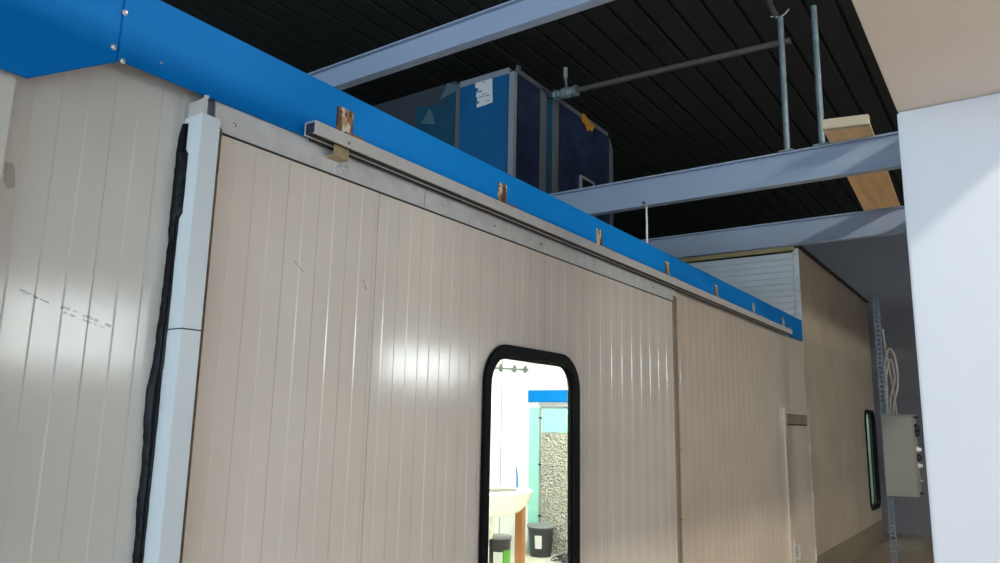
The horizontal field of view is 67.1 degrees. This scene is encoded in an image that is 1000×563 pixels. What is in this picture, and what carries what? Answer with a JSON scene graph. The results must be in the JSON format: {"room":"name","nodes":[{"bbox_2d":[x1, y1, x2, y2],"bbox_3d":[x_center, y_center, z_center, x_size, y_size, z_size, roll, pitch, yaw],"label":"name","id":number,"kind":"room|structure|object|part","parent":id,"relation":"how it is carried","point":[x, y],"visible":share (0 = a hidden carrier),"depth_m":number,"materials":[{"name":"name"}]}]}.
{"room":"warehouse interior","nodes":[
{"label":"warehouse interior","id":0,"kind":"room"},
{"bbox_2d":[161,0,904,239],"bbox_3d":[1.227,-3.011,4.457,12.740,0.120,23.600,-6,-13,34],"label":"ceiling","id":1,"kind":"structure","parent":0,"point":[728,109],"depth_m":8.02,"materials":[{"name":"black metal"}]},
{"bbox_2d":[801,234,931,536],"bbox_3d":[7.840,1.628,13.302,12.600,5.550,0.300,-6,-13,34],"label":"wall","id":2,"kind":"structure","parent":0,"point":[865,264],"depth_m":13.76,"materials":[{"name":"grey paint"}]},
{"bbox_2d":[851,533,933,562],"bbox_3d":[1.176,2.504,3.373,12.600,0.120,23.600,-6,-13,34],"label":"floor","id":3,"kind":"structure","parent":0,"point":[911,548],"depth_m":11.28,"materials":[{"name":"brown concrete"}]},
{"bbox_2d":[143,95,220,562],"bbox_3d":[-1.006,0.768,2.246,0.098,2.786,0.069,-6,-13,34],"label":"door frame","id":4,"kind":"structure","parent":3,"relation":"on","point":[179,375],"depth_m":2.32,"materials":[{"name":"white paint"}]},
{"bbox_2d":[0,60,806,562],"bbox_3d":[-1.834,1.081,4.530,3.964,2.990,13.585,-6,-13,34],"label":"wall","id":5,"kind":"structure","parent":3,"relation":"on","point":[86,188],"depth_m":2.26,"materials":[{"name":"white metal"}]},
{"bbox_2d":[0,69,16,187],"bbox_3d":[-1.449,0.710,1.658,0.042,2.665,0.365,-6,-13,34],"label":"panel","id":6,"kind":"object","parent":5,"relation":"attached to","point":[7,79],"visible":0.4,"depth_m":2.01,"materials":[{"name":"white metal"}]},
{"bbox_3d":[-2.580,0.238,0.155,0.050,2.990,5.400,-6,-13,34],"label":"wall panel","id":7,"kind":"part","parent":5,"relation":"part of","materials":[{"name":"beige metal"}]},
{"bbox_3d":[-1.061,0.805,2.213,0.044,2.700,0.034,-6,-13,34],"label":"sealant strip","id":8,"kind":"part","parent":5,"relation":"part of","materials":[{"name":"rubber"}]},
{"bbox_2d":[0,0,802,340],"bbox_3d":[-0.209,-0.434,3.581,0.051,0.396,13.400,-6,-13,34],"label":"fascia","id":9,"kind":"object","parent":5,"relation":"attached to","point":[38,38],"visible":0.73,"depth_m":2.60,"materials":[{"name":"blue metal"}]},
{"bbox_2d":[304,106,792,334],"bbox_3d":[1.252,-0.064,5.575,0.072,0.190,6.883,-6,-13,34],"label":"door track","id":10,"kind":"object","parent":9,"relation":"attached to","point":[319,133],"visible":1,"depth_m":3.74,"materials":[{"name":"grey aluminium"},{"name":"rusty steel"}]},
{"bbox_2d":[179,101,682,562],"bbox_3d":[0.168,1.087,3.899,0.106,2.780,4.040,-6,-13,34],"label":"sliding door","id":11,"kind":"structure","parent":10,"relation":"hanging from","point":[359,318],"depth_m":3.10,"materials":[{"name":"beige metal"}]},
{"bbox_3d":[-0.765,0.881,2.611,0.050,2.670,0.760,-6,-13,34],"label":"door panel","id":12,"kind":"part","parent":11,"relation":"part of","materials":[{"name":"beige metal"}]},
{"bbox_3d":[-0.631,-0.500,2.929,0.050,0.050,0.077,-6,-13,34],"label":"hanger plate","id":13,"kind":"part","parent":11,"relation":"part of","materials":[{"name":"yellow metal"}]},
{"bbox_3d":[-0.083,1.078,3.581,0.050,2.670,1.637,-6,-13,34],"label":"door panel","id":14,"kind":"part","parent":11,"relation":"part of","materials":[{"name":"beige metal"}]},
{"bbox_3d":[0.821,1.339,4.867,0.050,2.670,1.544,-6,-13,34],"label":"door panel","id":15,"kind":"part","parent":11,"relation":"part of","materials":[{"name":"beige metal"}]},
{"bbox_2d":[373,65,613,226],"bbox_3d":[-0.154,-0.764,8.304,2.110,2.098,2.062,-6,-13,34],"label":"air handling unit","id":16,"kind":"object","parent":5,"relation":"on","point":[504,119],"visible":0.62,"depth_m":7.41,"materials":[{"name":"metal"}]},
{"bbox_3d":[-0.171,-0.972,7.099,0.570,1.958,0.014,-6,-13,34],"label":"panel","id":17,"kind":"part","parent":16,"relation":"part of","materials":[{"name":"blue metal"}]},
{"bbox_3d":[0.263,-0.954,7.122,0.016,1.988,0.390,-6,-13,34],"label":"panel","id":18,"kind":"part","parent":16,"relation":"part of","materials":[{"name":"blue metal"}]},
{"bbox_3d":[0.473,-0.893,7.423,0.012,1.988,0.125,-6,-13,34],"label":"panel","id":19,"kind":"part","parent":16,"relation":"part of","materials":[{"name":"blue metal"}]},
{"bbox_3d":[0.900,-0.770,8.027,0.016,1.988,1.155,-6,-13,34],"label":"panel","id":20,"kind":"part","parent":16,"relation":"part of","materials":[{"name":"blue metal"}]},
{"bbox_3d":[0.931,-0.868,8.053,0.024,0.475,0.300,-6,-13,34],"label":"hatch frame","id":21,"kind":"part","parent":16,"relation":"part of","materials":[{"name":"metal"}]},
{"bbox_2d":[548,37,790,99],"bbox_3d":[1.459,-2.042,6.948,2.328,0.348,0.111,-6,-13,34],"label":"pipe","id":22,"kind":"object","parent":16,"relation":"attached to","point":[566,92],"visible":0.95,"depth_m":6.92,"materials":[{"name":"metal"}]},
{"bbox_3d":[0.651,-2.074,7.507,0.044,0.111,0.044,-6,-13,34],"label":"lever","id":23,"kind":"part","parent":22,"relation":"part of","materials":[{"name":"grey metal"}]},
{"bbox_2d":[489,534,511,562],"bbox_3d":[-0.004,3.303,9.183,0.296,0.411,0.296,-6,-13,34],"label":"paint bucket","id":24,"kind":"object","parent":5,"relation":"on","point":[500,544],"visible":0.88,"depth_m":9.08,"materials":[{"name":"grey plastic"}]},
{"bbox_3d":[-0.001,3.116,9.219,0.296,0.032,0.296,-6,-13,34],"label":"lid","id":25,"kind":"part","parent":24,"relation":"part of","materials":[{"name":"grey plastic"}]},
{"bbox_3d":[-3.456,1.248,5.584,0.080,2.990,13.500,-6,-13,34],"label":"wall panel","id":26,"kind":"part","parent":5,"relation":"part of","materials":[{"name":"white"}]},
{"bbox_2d":[489,487,532,562],"bbox_3d":[-0.061,2.941,8.801,0.749,0.978,1.165,-6,-13,34],"label":"washbasin","id":27,"kind":"object","parent":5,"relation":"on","point":[503,501],"visible":0.62,"depth_m":8.78,"materials":[{"name":"white ceramic"}]},
{"bbox_3d":[-0.054,2.605,8.865,0.749,0.295,1.165,-6,-13,34],"label":"bowl","id":28,"kind":"part","parent":27,"relation":"part of","materials":[{"name":"white ceramic"}]},
{"bbox_2d":[516,467,517,487],"bbox_3d":[0.208,2.402,9.255,0.033,0.252,0.030,-1,-11,12],"label":"brush","id":29,"kind":"object","parent":27,"relation":"on","point":[516,467],"visible":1,"depth_m":9.25,"materials":[{"name":"blue plastic"}]},
{"bbox_3d":[0.236,3.062,8.915,0.100,0.794,0.080,-6,-13,34],"label":"timber leg","id":30,"kind":"part","parent":27,"relation":"part of","materials":[{"name":"brown wood"}]},
{"bbox_2d":[495,364,527,372],"bbox_3d":[0.062,1.210,10.615,0.079,0.134,1.201,-6,-13,34],"label":"rod","id":31,"kind":"object","parent":5,"relation":"attached to","point":[500,367],"visible":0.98,"depth_m":10.78,"materials":[{"name":"grey metal"}]},
{"bbox_3d":[0.070,1.222,10.607,0.020,0.065,1.201,-6,-13,34],"label":"rod","id":32,"kind":"part","parent":31,"relation":"part of","materials":[{"name":"grey metal"}]},
{"bbox_2d":[528,407,540,550],"bbox_3d":[0.490,2.802,10.748,0.190,1.990,0.015,-6,-13,34],"label":"sheet","id":33,"kind":"object","parent":5,"relation":"attached to","point":[533,481],"visible":0.79,"depth_m":10.78,"materials":[{"name":"teal"}]},
{"bbox_2d":[538,408,541,521],"bbox_3d":[0.564,2.676,10.692,0.036,1.740,0.034,-6,-13,34],"label":"conduit pipe","id":34,"kind":"object","parent":5,"relation":"attached to","point":[540,417],"visible":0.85,"depth_m":10.73,"materials":[{"name":"grey plastic"}]},
{"bbox_2d":[527,522,554,557],"bbox_3d":[0.554,3.518,10.271,0.384,0.413,0.384,-6,-13,34],"label":"plastic bucket","id":35,"kind":"object","parent":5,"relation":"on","point":[540,534],"visible":1,"depth_m":10.14,"materials":[{"name":"grey plastic"}]},
{"bbox_3d":[0.557,3.332,10.307,0.384,0.034,0.384,-6,-13,34],"label":"lid","id":36,"kind":"part","parent":35,"relation":"part of","materials":[{"name":"grey plastic"}]},
{"bbox_3d":[1.956,2.173,9.906,3.820,2.990,0.080,-6,-13,34],"label":"wall panel","id":37,"kind":"part","parent":5,"relation":"part of","materials":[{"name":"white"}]},
{"bbox_2d":[528,390,566,401],"bbox_3d":[0.803,1.634,10.757,0.935,0.170,0.029,-6,-13,34],"label":"fascia","id":38,"kind":"object","parent":5,"relation":"attached to","point":[533,395],"visible":0.64,"depth_m":10.82,"materials":[{"name":"blue metal"}]},
{"bbox_2d":[538,402,566,407],"bbox_3d":[0.867,1.747,10.677,0.760,0.070,0.049,-6,-13,34],"label":"air duct","id":39,"kind":"object","parent":5,"relation":"attached to","point":[542,404],"visible":0.64,"depth_m":10.72,"materials":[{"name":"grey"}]},
{"bbox_2d":[541,408,566,553],"bbox_3d":[0.895,2.749,10.455,0.745,1.960,0.046,-6,-13,34],"label":"curtain","id":40,"kind":"object","parent":5,"relation":"attached to","point":[554,420],"visible":0.5,"depth_m":10.55,"materials":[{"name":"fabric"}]},
{"bbox_2d":[551,554,566,562],"bbox_3d":[0.931,3.596,9.789,0.584,0.083,0.530,-6,-13,34],"label":"wire","id":41,"kind":"object","parent":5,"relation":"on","point":[561,556],"visible":0.34,"depth_m":9.76,"materials":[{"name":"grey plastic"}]},
{"bbox_3d":[2.452,1.679,7.244,0.050,2.990,4.145,-6,-13,34],"label":"wall panel","id":42,"kind":"part","parent":5,"relation":"part of","materials":[{"name":"beige metal"}]},
{"bbox_2d":[782,408,816,562],"bbox_3d":[3.354,2.414,8.335,0.078,1.985,1.110,-6,-13,34],"label":"service door","id":43,"kind":"structure","parent":5,"relation":"attached to","point":[796,423],"depth_m":8.34,"materials":[{"name":"brown metal"}]},
{"bbox_3d":[3.118,2.845,7.906,0.062,0.270,0.030,-6,-13,34],"label":"handle","id":44,"kind":"part","parent":43,"relation":"part of","materials":[{"name":"grey metal"}]},
{"bbox_2d":[679,245,883,562],"bbox_3d":[3.250,2.112,12.181,4.412,4.005,4.900,-6,-13,34],"label":"cabin","id":45,"kind":"object","parent":3,"relation":"on","point":[833,315],"visible":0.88,"depth_m":10.12,"materials":[{"name":"beige painted sheet metal"},{"name":"blue painted metal"},{"name":"glass"}]},
{"bbox_3d":[3.258,0.206,12.581,4.320,0.049,4.870,-6,-13,34],"label":"roof panel","id":46,"kind":"part","parent":45,"relation":"part of","materials":[{"name":"white metal"}]},
{"bbox_3d":[5.075,-0.035,11.334,0.072,0.030,4.900,-6,-13,34],"label":"edge trim","id":47,"kind":"part","parent":45,"relation":"part of","materials":[{"name":"black"}]},
{"bbox_3d":[5.023,1.937,10.988,0.060,3.975,4.870,-6,-13,34],"label":"panel","id":48,"kind":"part","parent":45,"relation":"part of","materials":[{"name":"beige metal"}]},
{"bbox_3d":[4.584,2.552,14.152,4.320,3.925,0.060,-6,-13,34],"label":"panel","id":49,"kind":"part","parent":45,"relation":"part of","materials":[{"name":"black"}]},
{"bbox_2d":[872,289,898,562],"bbox_3d":[4.079,1.700,7.964,0.062,3.280,0.040,-6,-13,34],"label":"upright","id":50,"kind":"object","parent":3,"relation":"on","point":[873,292],"visible":0.72,"depth_m":8.06,"materials":[{"name":"grey metal"}]},
{"bbox_2d":[878,286,910,291],"bbox_3d":[4.521,0.055,7.981,0.938,0.030,0.030,-6,-13,34],"label":"rail","id":51,"kind":"object","parent":50,"relation":"attached to","point":[900,288],"visible":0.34,"depth_m":8.14,"materials":[{"name":"grey metal"}]},
{"bbox_2d":[880,414,924,497],"bbox_3d":[4.117,1.771,7.706,0.333,0.808,0.310,-6,-13,34],"label":"junction box","id":52,"kind":"object","parent":50,"relation":"attached to","point":[900,432],"visible":1,"depth_m":7.60,"materials":[{"name":"grey plastic"}]},
{"bbox_2d":[882,329,896,413],"bbox_3d":[4.143,0.953,8.022,0.028,0.911,0.091,10,-14,-40],"label":"cable","id":53,"kind":"object","parent":52,"relation":"attached to","point":[883,336],"visible":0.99,"depth_m":8.02,"materials":[{"name":"beige plastic"}]},
{"bbox_2d":[885,359,895,413],"bbox_3d":[4.123,1.111,7.975,0.114,0.584,0.053,-2,-11,18],"label":"cable","id":54,"kind":"object","parent":52,"relation":"attached to","point":[890,360],"visible":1,"depth_m":7.95,"materials":[{"name":"beige plastic"}]},
{"bbox_2d":[884,348,898,413],"bbox_3d":[4.128,1.047,7.958,0.144,0.704,0.053,-6,-13,34],"label":"cable","id":55,"kind":"object","parent":52,"relation":"attached to","point":[888,349],"visible":0.98,"depth_m":7.95,"materials":[{"name":"beige plastic"}]},
{"bbox_2d":[897,93,999,562],"bbox_3d":[2.180,0.820,3.071,0.705,3.115,0.700,-6,-13,34],"label":"wall","id":56,"kind":"structure","parent":3,"relation":"on","point":[950,152],"depth_m":3.02,"materials":[{"name":"white paint"}]},
{"bbox_2d":[852,0,999,113],"bbox_3d":[2.217,-0.998,3.415,0.703,0.584,22.700,-6,-13,34],"label":"ceiling","id":57,"kind":"structure","parent":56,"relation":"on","point":[927,53],"depth_m":2.72,"materials":[{"name":"beige paint"}]},
{"bbox_2d":[307,0,613,89],"bbox_3d":[-1.634,-0.971,4.444,6.795,0.128,0.050,-6,-13,34],"label":"steel beam","id":58,"kind":"structure","parent":57,"relation":"attached to","point":[513,16],"depth_m":3.48,"materials":[{"name":"grey metal"}]},
{"bbox_3d":[-3.917,0.247,7.227,0.300,5.550,23.300,-6,-13,34],"label":"wall","id":59,"kind":"structure","parent":0,"visible":0},
{"bbox_2d":[549,131,900,215],"bbox_3d":[-0.070,-0.560,6.675,6.795,0.230,0.070,-6,-13,34],"label":"steel beam","id":60,"kind":"structure","parent":59,"relation":"attached to","point":[876,153],"depth_m":5.42,"materials":[{"name":"grey metal"}]},
{"bbox_2d":[642,202,647,243],"bbox_3d":[1.114,-0.385,5.784,0.031,0.466,0.043,-6,-13,34],"label":"rod","id":61,"kind":"object","parent":60,"relation":"hanging from","point":[642,202],"visible":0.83,"depth_m":5.79,"materials":[{"name":"white paint"}]},
{"bbox_3d":[1.128,-0.373,5.788,0.015,0.444,0.015,-1,-11,12],"label":"rod","id":62,"kind":"part","parent":61,"relation":"part of","materials":[{"name":"white paint"}]},
{"bbox_2d":[767,0,793,152],"bbox_3d":[2.047,-1.786,5.573,0.134,1.850,0.383,0,-11,8],"label":"tube","id":63,"kind":"object","parent":60,"relation":"on","point":[783,79],"visible":0.98,"depth_m":5.37,"materials":[{"name":"metal"}]},
{"bbox_2d":[810,5,829,145],"bbox_3d":[2.211,-1.435,5.248,0.100,1.044,0.100,-6,-13,34],"label":"tube","id":64,"kind":"object","parent":60,"relation":"on","point":[814,20],"visible":0.95,"depth_m":5.23,"materials":[{"name":"grey metal"}]},
{"bbox_3d":[2.201,-0.925,5.152,0.100,0.008,0.100,-6,-13,34],"label":"foot plate","id":65,"kind":"part","parent":64,"relation":"part of","materials":[{"name":"grey metal"}]},
{"bbox_2d":[821,114,899,210],"bbox_3d":[2.858,-0.813,5.838,0.285,0.066,2.517,-6,-13,31],"label":"board","id":66,"kind":"object","parent":60,"relation":"on","point":[876,190],"visible":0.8,"depth_m":5.76,"materials":[{"name":"brown wood"}]},
{"bbox_2d":[641,206,906,258],"bbox_3d":[0.976,-0.258,8.164,6.795,0.230,0.070,-6,-13,34],"label":"steel beam","id":67,"kind":"structure","parent":59,"relation":"attached to","point":[892,220],"depth_m":7.01,"materials":[{"name":"grey metal"}]}
]}

